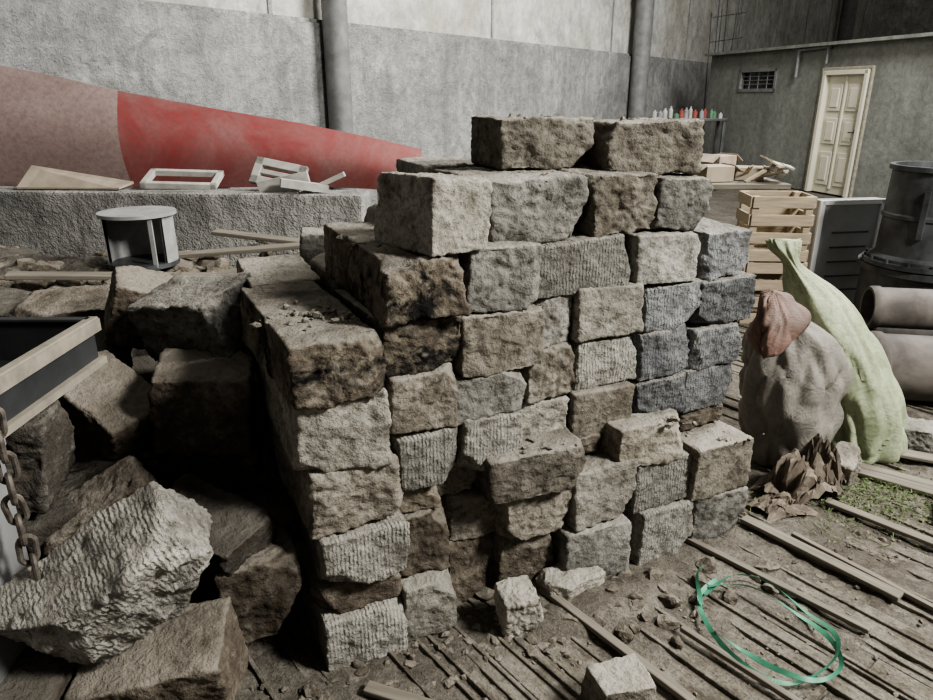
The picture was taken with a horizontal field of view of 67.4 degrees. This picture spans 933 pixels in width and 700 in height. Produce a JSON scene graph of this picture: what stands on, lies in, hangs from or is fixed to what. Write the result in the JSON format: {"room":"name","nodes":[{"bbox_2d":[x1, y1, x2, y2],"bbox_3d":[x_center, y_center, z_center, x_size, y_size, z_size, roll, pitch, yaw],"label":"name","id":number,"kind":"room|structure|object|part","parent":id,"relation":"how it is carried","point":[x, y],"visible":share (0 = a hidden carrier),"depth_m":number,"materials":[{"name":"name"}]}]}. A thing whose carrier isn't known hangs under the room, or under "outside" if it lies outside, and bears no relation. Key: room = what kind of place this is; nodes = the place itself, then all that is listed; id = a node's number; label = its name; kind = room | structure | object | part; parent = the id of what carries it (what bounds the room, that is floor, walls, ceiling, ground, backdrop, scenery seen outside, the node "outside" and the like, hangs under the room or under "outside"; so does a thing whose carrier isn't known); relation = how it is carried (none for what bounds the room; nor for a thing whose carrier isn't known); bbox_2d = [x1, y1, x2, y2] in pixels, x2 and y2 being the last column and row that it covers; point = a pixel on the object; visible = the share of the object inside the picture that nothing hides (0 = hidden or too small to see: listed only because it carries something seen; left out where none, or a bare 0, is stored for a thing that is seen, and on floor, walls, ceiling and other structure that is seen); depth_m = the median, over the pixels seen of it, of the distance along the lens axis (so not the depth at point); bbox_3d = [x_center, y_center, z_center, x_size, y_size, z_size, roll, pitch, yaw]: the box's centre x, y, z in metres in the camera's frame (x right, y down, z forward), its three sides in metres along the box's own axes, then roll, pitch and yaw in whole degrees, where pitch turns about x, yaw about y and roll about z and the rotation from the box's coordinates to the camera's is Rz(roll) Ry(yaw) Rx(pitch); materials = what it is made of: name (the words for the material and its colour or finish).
{"room":"industrial hall","nodes":[
{"label":"industrial hall","id":0,"kind":"room"},
{"bbox_2d":[0,407,40,580],"bbox_3d":[-0.942,0.313,1.465,0.058,0.528,0.041,0,20,0],"label":"chain","id":1,"kind":"object","parent":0,"point":[15,498],"depth_m":1.47,"materials":[{"name":"metal"}]},
{"bbox_2d":[0,240,273,291],"bbox_3d":[-1.948,-0.396,3.620,3.110,0.158,2.019,0,20,0],"label":"rubble pieces","id":2,"kind":"object","parent":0,"point":[214,264],"depth_m":3.66,"materials":[{"name":"beige stone"}]},
{"bbox_2d":[0,186,370,268],"bbox_3d":[-2.750,-0.625,4.934,4.200,1.000,0.280,2,20,5],"label":"wall","id":3,"kind":"structure","parent":0,"point":[54,222],"depth_m":4.63,"materials":[{"name":"grey concrete"}]},
{"bbox_2d":[17,165,133,189],"bbox_3d":[-2.660,-1.169,4.736,0.720,0.142,0.180,0,20,0],"label":"cardboard sheet","id":4,"kind":"object","parent":3,"relation":"on","point":[36,177],"visible":1,"depth_m":4.74,"materials":[{"name":"beige cardboard"}]},
{"bbox_2d":[139,168,223,188],"bbox_3d":[-1.958,-1.180,4.833,0.503,0.125,0.259,-1,20,-4],"label":"wooden frame","id":5,"kind":"object","parent":3,"relation":"in","point":[146,182],"depth_m":4.79,"materials":[{"name":"white wood"}]},
{"bbox_2d":[249,156,308,191],"bbox_3d":[-1.257,-1.173,4.693,0.384,0.234,0.138,3,20,9],"label":"wooden frame","id":6,"kind":"object","parent":3,"relation":"in","point":[261,163],"depth_m":4.69,"materials":[{"name":"white wood"}]},
{"bbox_2d":[256,171,345,192],"bbox_3d":[-1.083,-1.064,4.532,0.588,0.168,0.185,0,20,0],"label":"board","id":7,"kind":"object","parent":3,"relation":"on","point":[301,181],"visible":0.88,"depth_m":4.56,"materials":[{"name":"white wood"}]},
{"bbox_2d":[0,0,875,205],"bbox_3d":[12.409,-12.479,25.675,0.364,9.110,62.001,14,24,33],"label":"wall","id":8,"kind":"structure","parent":0,"point":[420,70],"depth_m":9.19,"materials":[{"name":"paint"}]},
{"bbox_2d":[190,279,932,699],"bbox_3d":[3.502,1.033,1.824,8.765,0.084,12.462,-15,25,-35],"label":"floor","id":9,"kind":"structure","parent":0,"point":[537,682],"depth_m":2.19,"materials":[{"name":"brown wood"}]},
{"bbox_2d":[0,438,32,683],"bbox_3d":[-1.030,0.674,1.512,0.050,0.900,0.360,0,20,0],"label":"steel plate","id":10,"kind":"object","parent":9,"relation":"on","point":[10,650],"visible":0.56,"depth_m":1.56,"materials":[{"name":"grey metal"}]},
{"bbox_2d":[0,246,157,360],"bbox_3d":[-2.350,-0.147,3.937,3.000,0.808,1.700,2,20,5],"label":"rubble mound","id":11,"kind":"object","parent":9,"relation":"on","point":[72,263],"visible":0.14,"depth_m":3.73,"materials":[{"name":"stone"}]},
{"bbox_2d":[4,271,212,279],"bbox_3d":[-1.700,-0.358,3.381,0.898,0.105,0.071,-7,21,-19],"label":"plank","id":12,"kind":"object","parent":11,"relation":"on","point":[10,275],"visible":0.54,"depth_m":3.29,"materials":[{"name":"brown wood"}]},
{"bbox_2d":[96,206,179,269],"bbox_3d":[-1.660,-0.571,3.570,0.370,0.272,0.370,0,20,0],"label":"round side table","id":13,"kind":"object","parent":11,"relation":"on","point":[142,236],"visible":0.97,"depth_m":3.58,"materials":[{"name":"metal"}]},
{"bbox_2d":[178,242,299,258],"bbox_3d":[-1.350,-0.531,3.797,1.100,0.084,0.071,-3,20,-8],"label":"plank","id":14,"kind":"object","parent":11,"relation":"on","point":[285,246],"visible":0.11,"depth_m":3.79,"materials":[{"name":"brown wood"}]},
{"bbox_2d":[204,253,299,275],"bbox_3d":[-0.950,-0.430,3.462,0.698,0.100,0.071,-13,24,-33],"label":"plank","id":15,"kind":"object","parent":11,"relation":"on","point":[234,270],"visible":0.02,"depth_m":3.34,"materials":[{"name":"brown wood"}]},
{"bbox_2d":[211,229,299,243],"bbox_3d":[-1.050,-0.620,3.925,0.799,0.082,0.071,4,20,11],"label":"plank","id":16,"kind":"object","parent":11,"relation":"on","point":[217,232],"visible":0.56,"depth_m":3.93,"materials":[{"name":"brown wood"}]},
{"bbox_2d":[0,227,324,699],"bbox_3d":[-1.128,0.214,2.610,2.208,1.078,2.805,0,20,0],"label":"heap","id":17,"kind":"object","parent":9,"relation":"on","point":[182,421],"visible":0.63,"depth_m":2.07,"materials":[{"name":"stone"}]},
{"bbox_2d":[0,316,106,437],"bbox_3d":[-1.502,0.053,1.775,0.927,0.136,0.500,0,20,0],"label":"beam","id":18,"kind":"structure","parent":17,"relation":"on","point":[42,359],"depth_m":1.83,"materials":[{"name":"metal"}]},
{"bbox_2d":[0,481,212,664],"bbox_3d":[-0.808,0.507,1.562,0.471,0.408,0.287,-7,21,-19],"label":"chunk","id":19,"kind":"object","parent":17,"relation":"on","point":[134,567],"visible":0.99,"depth_m":1.51,"materials":[{"name":"grey stone"}]},
{"bbox_2d":[363,680,432,699],"bbox_3d":[-0.050,0.985,1.902,0.500,0.023,0.040,7,21,19],"label":"board","id":20,"kind":"object","parent":9,"relation":"on","point":[373,689],"visible":1,"depth_m":1.95,"materials":[{"name":"brown wood"}]},
{"bbox_2d":[236,113,763,671],"bbox_3d":[0.076,-0.051,2.570,1.772,1.557,1.146,-10,22,-24],"label":"block stack","id":21,"kind":"object","parent":9,"relation":"on","point":[519,357],"visible":0.99,"depth_m":2.16,"materials":[{"name":"grey stone"}]},
{"bbox_2d":[493,575,543,637],"bbox_3d":[0.167,0.816,2.209,0.148,0.172,0.122,-7,21,-20],"label":"stone","id":22,"kind":"object","parent":9,"relation":"on","point":[519,610],"visible":1,"depth_m":2.17,"materials":[{"name":"stone"}]},
{"bbox_2d":[535,561,605,601],"bbox_3d":[0.353,0.782,2.394,0.216,0.087,0.142,-13,24,-32],"label":"flat stone","id":23,"kind":"object","parent":9,"relation":"on","point":[556,581],"visible":0.8,"depth_m":2.35,"materials":[{"name":"stone"}]},
{"bbox_2d":[524,574,676,641],"bbox_3d":[0.450,0.843,2.329,0.720,0.046,0.260,-9,22,-24],"label":"mound","id":24,"kind":"object","parent":9,"relation":"on","point":[594,600],"visible":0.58,"depth_m":2.29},
{"bbox_2d":[539,586,695,699],"bbox_3d":[0.440,0.889,2.154,0.030,0.024,0.600,-15,25,-35],"label":"board","id":25,"kind":"object","parent":9,"relation":"on","point":[615,643],"visible":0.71,"depth_m":2.12,"materials":[{"name":"brown wood"}]},
{"bbox_2d":[581,653,655,699],"bbox_3d":[0.420,0.941,1.929,0.171,0.143,0.142,-6,21,-16],"label":"stone","id":26,"kind":"object","parent":9,"relation":"on","point":[626,677],"visible":1,"depth_m":1.89,"materials":[{"name":"stone"}]},
{"bbox_2d":[680,625,800,699],"bbox_3d":[0.900,0.967,1.948,0.020,0.024,0.700,-16,25,-37],"label":"board","id":27,"kind":"object","parent":9,"relation":"on","point":[707,644],"visible":1,"depth_m":2.05,"materials":[{"name":"brown wood"}]},
{"bbox_2d":[711,177,790,279],"bbox_3d":[2.150,-0.944,5.882,0.750,0.950,0.600,0,20,0],"label":"wooden workbench","id":28,"kind":"object","parent":9,"relation":"on","point":[767,183],"visible":0.23,"depth_m":5.45,"materials":[{"name":"brown wood"}]},
{"bbox_2d":[695,163,743,181],"bbox_3d":[1.980,-1.422,5.601,0.406,0.131,0.200,-4,20,-11],"label":"cardboard box","id":29,"kind":"object","parent":28,"relation":"on","point":[724,172],"visible":0.63,"depth_m":5.52,"materials":[{"name":"beige cardboard"}]},
{"bbox_2d":[701,152,742,164],"bbox_3d":[2.100,-1.536,5.826,0.366,0.191,0.180,-11,23,-28],"label":"cardboard box","id":30,"kind":"object","parent":28,"relation":"on","point":[730,158],"visible":0.53,"depth_m":5.74,"materials":[{"name":"beige cardboard"}]},
{"bbox_2d":[734,164,773,180],"bbox_3d":[2.300,-1.447,5.699,0.386,0.111,0.200,6,21,17],"label":"cardboard box","id":31,"kind":"object","parent":28,"relation":"on","point":[737,175],"visible":0.55,"depth_m":5.62,"materials":[{"name":"beige cardboard"}]},
{"bbox_2d":[743,155,794,182],"bbox_3d":[2.386,-1.432,5.539,0.385,0.204,0.332,9,22,24],"label":"wood offcuts","id":32,"kind":"object","parent":28,"relation":"on","point":[779,174],"visible":0.99,"depth_m":5.51,"materials":[{"name":"wood"}]},
{"bbox_2d":[695,567,843,685],"bbox_3d":[0.945,0.846,2.227,0.384,0.044,0.520,0,20,0],"label":"strap loop","id":33,"kind":"object","parent":9,"relation":"on","point":[800,679],"visible":1,"depth_m":2.12,"materials":[{"name":"green plastic"}]},
{"bbox_2d":[737,261,807,323],"bbox_3d":[2.250,-0.474,5.308,0.452,0.462,0.372,1,20,2],"label":"wooden crate","id":34,"kind":"object","parent":9,"relation":"on","point":[761,269],"visible":0.13,"depth_m":5.11,"materials":[{"name":"brown wood"}]},
{"bbox_2d":[735,190,817,261],"bbox_3d":[2.250,-0.915,5.147,0.452,0.462,0.352,2,20,5],"label":"wooden crate","id":35,"kind":"object","parent":34,"relation":"on","point":[769,214],"visible":0.8,"depth_m":5.01,"materials":[{"name":"brown wood"}]},
{"bbox_2d":[686,538,870,633],"bbox_3d":[1.030,0.788,2.437,0.025,0.025,0.700,-17,26,-39],"label":"board","id":36,"kind":"object","parent":9,"relation":"on","point":[833,612],"visible":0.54,"depth_m":2.37,"materials":[{"name":"brown wood"}]},
{"bbox_2d":[746,491,818,521],"bbox_3d":[1.298,0.622,2.859,0.292,0.066,0.181,-3,20,-9],"label":"paper","id":37,"kind":"object","parent":9,"relation":"on","point":[778,506],"visible":0.9,"depth_m":2.81,"materials":[{"name":"brown paper"}]},
{"bbox_2d":[738,321,852,466],"bbox_3d":[1.460,0.136,3.130,0.483,0.790,0.443,0,20,0],"label":"woven sack","id":38,"kind":"object","parent":9,"relation":"on","point":[793,396],"visible":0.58,"depth_m":2.99,"materials":[{"name":"grey fabric"}]},
{"bbox_2d":[747,289,810,358],"bbox_3d":[1.265,-0.111,2.882,0.226,0.255,0.189,-10,22,-25],"label":"rag","id":39,"kind":"object","parent":38,"relation":"on","point":[779,320],"visible":1,"depth_m":2.83,"materials":[{"name":"fabric"}]},
{"bbox_2d":[749,448,842,504],"bbox_3d":[1.403,0.516,2.940,0.372,0.209,0.266,-9,22,-23],"label":"paper","id":40,"kind":"object","parent":9,"relation":"on","point":[791,473],"visible":0.9,"depth_m":2.90,"materials":[{"name":"brown paper"}]},
{"bbox_2d":[740,515,903,600],"bbox_3d":[1.270,0.743,2.548,0.045,0.024,0.580,-15,25,-35],"label":"board","id":41,"kind":"object","parent":9,"relation":"on","point":[865,579],"visible":1,"depth_m":2.51,"materials":[{"name":"brown wood"}]},
{"bbox_2d":[801,433,845,499],"bbox_3d":[1.523,0.470,3.019,0.233,0.242,0.273,7,21,19],"label":"paper","id":42,"kind":"object","parent":9,"relation":"on","point":[829,454],"visible":0.57,"depth_m":2.97,"materials":[{"name":"brown paper"}]},
{"bbox_2d":[765,238,907,464],"bbox_3d":[1.732,-0.022,3.270,0.729,0.993,0.411,10,22,27],"label":"woven sack","id":43,"kind":"object","parent":9,"relation":"on","point":[875,420],"visible":0.78,"depth_m":3.13,"materials":[{"name":"green fabric"}]},
{"bbox_2d":[748,460,932,552],"bbox_3d":[1.673,0.589,2.957,1.329,0.038,0.841,-3,20,-9],"label":"grass","id":44,"kind":"structure","parent":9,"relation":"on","point":[862,482],"depth_m":2.89,"materials":[{"name":"green plant"}]},
{"bbox_2d":[807,197,885,303],"bbox_3d":[2.831,-0.703,5.323,0.540,0.885,0.115,-3,20,-9],"label":"panel","id":45,"kind":"object","parent":9,"relation":"on","point":[842,229],"visible":0.49,"depth_m":5.22,"materials":[{"name":"metal"}]},
{"bbox_2d":[835,441,862,485],"bbox_3d":[1.681,0.505,3.095,0.215,0.172,0.144,-15,25,-35],"label":"flat stone","id":46,"kind":"object","parent":9,"relation":"on","point":[851,464],"visible":0.59,"depth_m":3.04,"materials":[{"name":"stone"}]},
{"bbox_2d":[791,532,932,611],"bbox_3d":[1.500,0.830,2.324,0.020,0.026,0.900,-13,24,-33],"label":"board","id":47,"kind":"object","parent":9,"relation":"on","point":[907,594],"visible":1,"depth_m":2.46,"materials":[{"name":"brown wood"}]},
{"bbox_2d":[824,498,932,546],"bbox_3d":[1.750,0.723,2.604,0.040,0.026,0.800,-18,26,-40],"label":"board","id":48,"kind":"object","parent":9,"relation":"on","point":[858,513],"visible":1,"depth_m":2.73,"materials":[{"name":"brown wood"}]},
{"bbox_2d":[853,253,932,312],"bbox_3d":[3.160,-0.339,4.836,0.900,0.530,0.900,0,20,0],"label":"tank","id":49,"kind":"object","parent":9,"relation":"on","point":[869,274],"visible":0.2,"depth_m":4.62,"materials":[{"name":"grey metal"}]},
{"bbox_2d":[861,161,932,274],"bbox_3d":[3.060,-0.885,4.595,0.720,0.640,0.720,0,20,0],"label":"drum","id":50,"kind":"object","parent":49,"relation":"on","point":[904,242],"visible":1,"depth_m":4.48,"materials":[{"name":"grey metal"}]},
{"bbox_2d":[858,468,932,496],"bbox_3d":[2.100,0.627,2.867,0.900,0.029,0.100,15,25,35],"label":"board","id":51,"kind":"object","parent":9,"relation":"on","point":[915,486],"visible":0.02,"depth_m":3.01,"materials":[{"name":"brown wood"}]},
{"bbox_2d":[862,463,932,485],"bbox_3d":[1.980,0.575,2.997,0.700,0.026,0.050,13,24,33],"label":"board","id":52,"kind":"object","parent":51,"relation":"on","point":[865,466],"visible":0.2,"depth_m":3.05,"materials":[{"name":"brown wood"}]},
{"bbox_2d":[868,327,932,335],"bbox_3d":[3.430,0.023,4.132,1.971,0.318,0.318,4,20,10],"label":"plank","id":53,"kind":"object","parent":9,"relation":"on","point":[884,330],"visible":0.02,"depth_m":4.15,"materials":[{"name":"brown wood"}]},
{"bbox_2d":[870,331,932,401],"bbox_3d":[3.160,0.145,3.708,1.916,0.382,0.382,4,20,10],"label":"pipe","id":54,"kind":"object","parent":9,"relation":"on","point":[910,357],"visible":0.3,"depth_m":3.70,"materials":[{"name":"grey concrete"}]},
{"bbox_2d":[860,286,932,329],"bbox_3d":[3.250,-0.187,3.848,1.934,0.244,0.244,4,20,10],"label":"pipe","id":55,"kind":"object","parent":54,"relation":"on","point":[884,307],"visible":0.92,"depth_m":3.90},
{"bbox_2d":[900,450,932,463],"bbox_3d":[2.300,0.525,3.118,0.800,0.027,0.070,9,22,23],"label":"board","id":56,"kind":"object","parent":9,"relation":"on","point":[909,454],"visible":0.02,"depth_m":3.20,"materials":[{"name":"brown wood"}]},
{"bbox_2d":[905,417,932,453],"bbox_3d":[2.181,0.421,3.326,0.238,0.140,0.182,11,23,28],"label":"flat stone","id":57,"kind":"object","parent":9,"relation":"on","point":[919,432],"visible":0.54,"depth_m":3.28,"materials":[{"name":"grey stone"}]},
{"bbox_2d":[675,172,841,227],"bbox_3d":[14.000,-6.088,21.462,44.000,0.001,47.500,0,20,0],"label":"floor","id":58,"kind":"structure","parent":0,"point":[723,203],"depth_m":11.25,"materials":[{"name":"brown wood"}]},
{"bbox_2d":[0,65,421,201],"bbox_3d":[-2.048,-1.247,5.386,3.515,1.860,0.276,-5,21,-14],"label":"blade","id":59,"kind":"object","parent":58,"relation":"on","point":[48,121],"visible":0.76,"depth_m":5.10,"materials":[{"name":"paint"}]},
{"bbox_3d":[-3.119,-1.593,4.947,1.290,0.910,0.133,-3,20,-8],"label":"faded panel","id":60,"kind":"part","parent":59,"relation":"part of","materials":[{"name":"paint"}]},
{"bbox_3d":[-1.425,-1.566,5.399,2.260,0.810,0.149,-6,21,-16],"label":"red panel","id":61,"kind":"part","parent":59,"relation":"part of","materials":[{"name":"paint"}]},
{"bbox_2d":[321,0,356,189],"bbox_3d":[-1.454,-4.699,7.356,0.340,7.000,0.340,0,20,0],"label":"steel column","id":62,"kind":"structure","parent":58,"relation":"on","point":[334,12],"depth_m":7.80,"materials":[{"name":"grey metal"}]},
{"bbox_2d":[627,0,654,118],"bbox_3d":[3.551,-7.060,13.843,0.420,7.000,0.420,0,20,0],"label":"steel column","id":63,"kind":"structure","parent":58,"relation":"on","point":[644,12],"depth_m":14.12,"materials":[{"name":"grey metal"}]},
{"bbox_2d":[672,118,727,189],"bbox_3d":[3.900,-3.516,12.555,1.300,1.220,0.400,0,20,0],"label":"storage shelf","id":64,"kind":"object","parent":58,"relation":"on","point":[717,120],"visible":0.39,"depth_m":12.31,"materials":[{"name":"metal"}]},
{"bbox_2d":[652,106,722,117],"bbox_3d":[3.888,-4.173,12.286,1.222,0.197,0.208,0,20,0],"label":"bottles","id":65,"kind":"object","parent":64,"relation":"on","point":[686,113],"visible":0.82,"depth_m":12.28},
{"bbox_2d":[702,0,745,127],"bbox_3d":[5.722,-6.041,15.784,0.758,3.757,0.192,0,20,0],"label":"cage","id":66,"kind":"object","parent":58,"relation":"on","point":[738,13],"visible":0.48,"depth_m":15.44,"materials":[{"name":"metal"}]},
{"bbox_2d":[836,0,858,40],"bbox_3d":[16.300,-13.063,30.335,0.660,7.000,0.660,0,20,0],"label":"steel column","id":67,"kind":"structure","parent":58,"relation":"on","point":[849,7],"depth_m":29.76,"materials":[{"name":"grey metal"}]},
{"bbox_2d":[701,32,932,198],"bbox_3d":[8.056,-3.957,12.004,4.100,2.425,8.100,-5,21,-14],"label":"wall","id":68,"kind":"structure","parent":0,"point":[777,126],"depth_m":12.07,"materials":[{"name":"paint"}]},
{"bbox_2d":[737,67,777,91],"bbox_3d":[5.643,-5.200,13.498,0.125,0.420,1.130,-5,21,-14],"label":"window","id":69,"kind":"structure","parent":68,"relation":"in","point":[761,79],"depth_m":13.53,"materials":[{"name":"grey metal"}]},
{"bbox_2d":[794,45,831,76],"bbox_3d":[5.933,-4.948,12.011,0.050,0.484,0.776,-5,21,-14],"label":"conduit pipe","id":70,"kind":"object","parent":68,"relation":"attached to","point":[829,46],"visible":0.99,"depth_m":12.06,"materials":[{"name":"grey metal"}]},
{"bbox_2d":[804,69,870,197],"bbox_3d":[6.200,-3.612,11.700,0.130,1.985,0.980,-5,21,-14],"label":"door","id":71,"kind":"structure","parent":68,"relation":"in","point":[843,93],"depth_m":11.71,"materials":[{"name":"wood"}]},
{"bbox_2d":[803,65,875,197],"bbox_3d":[6.186,-3.634,11.687,0.050,2.035,1.120,-5,21,-14],"label":"trim","id":72,"kind":"structure","parent":68,"relation":"attached to","point":[872,67],"depth_m":11.29,"materials":[{"name":"wood"}]},
{"bbox_2d":[869,0,932,37],"bbox_3d":[28.000,-15.380,33.777,26.000,9.000,0.302,14,24,33],"label":"wall","id":73,"kind":"structure","parent":0,"point":[890,17],"depth_m":36.76,"materials":[{"name":"grey concrete"}]}
]}

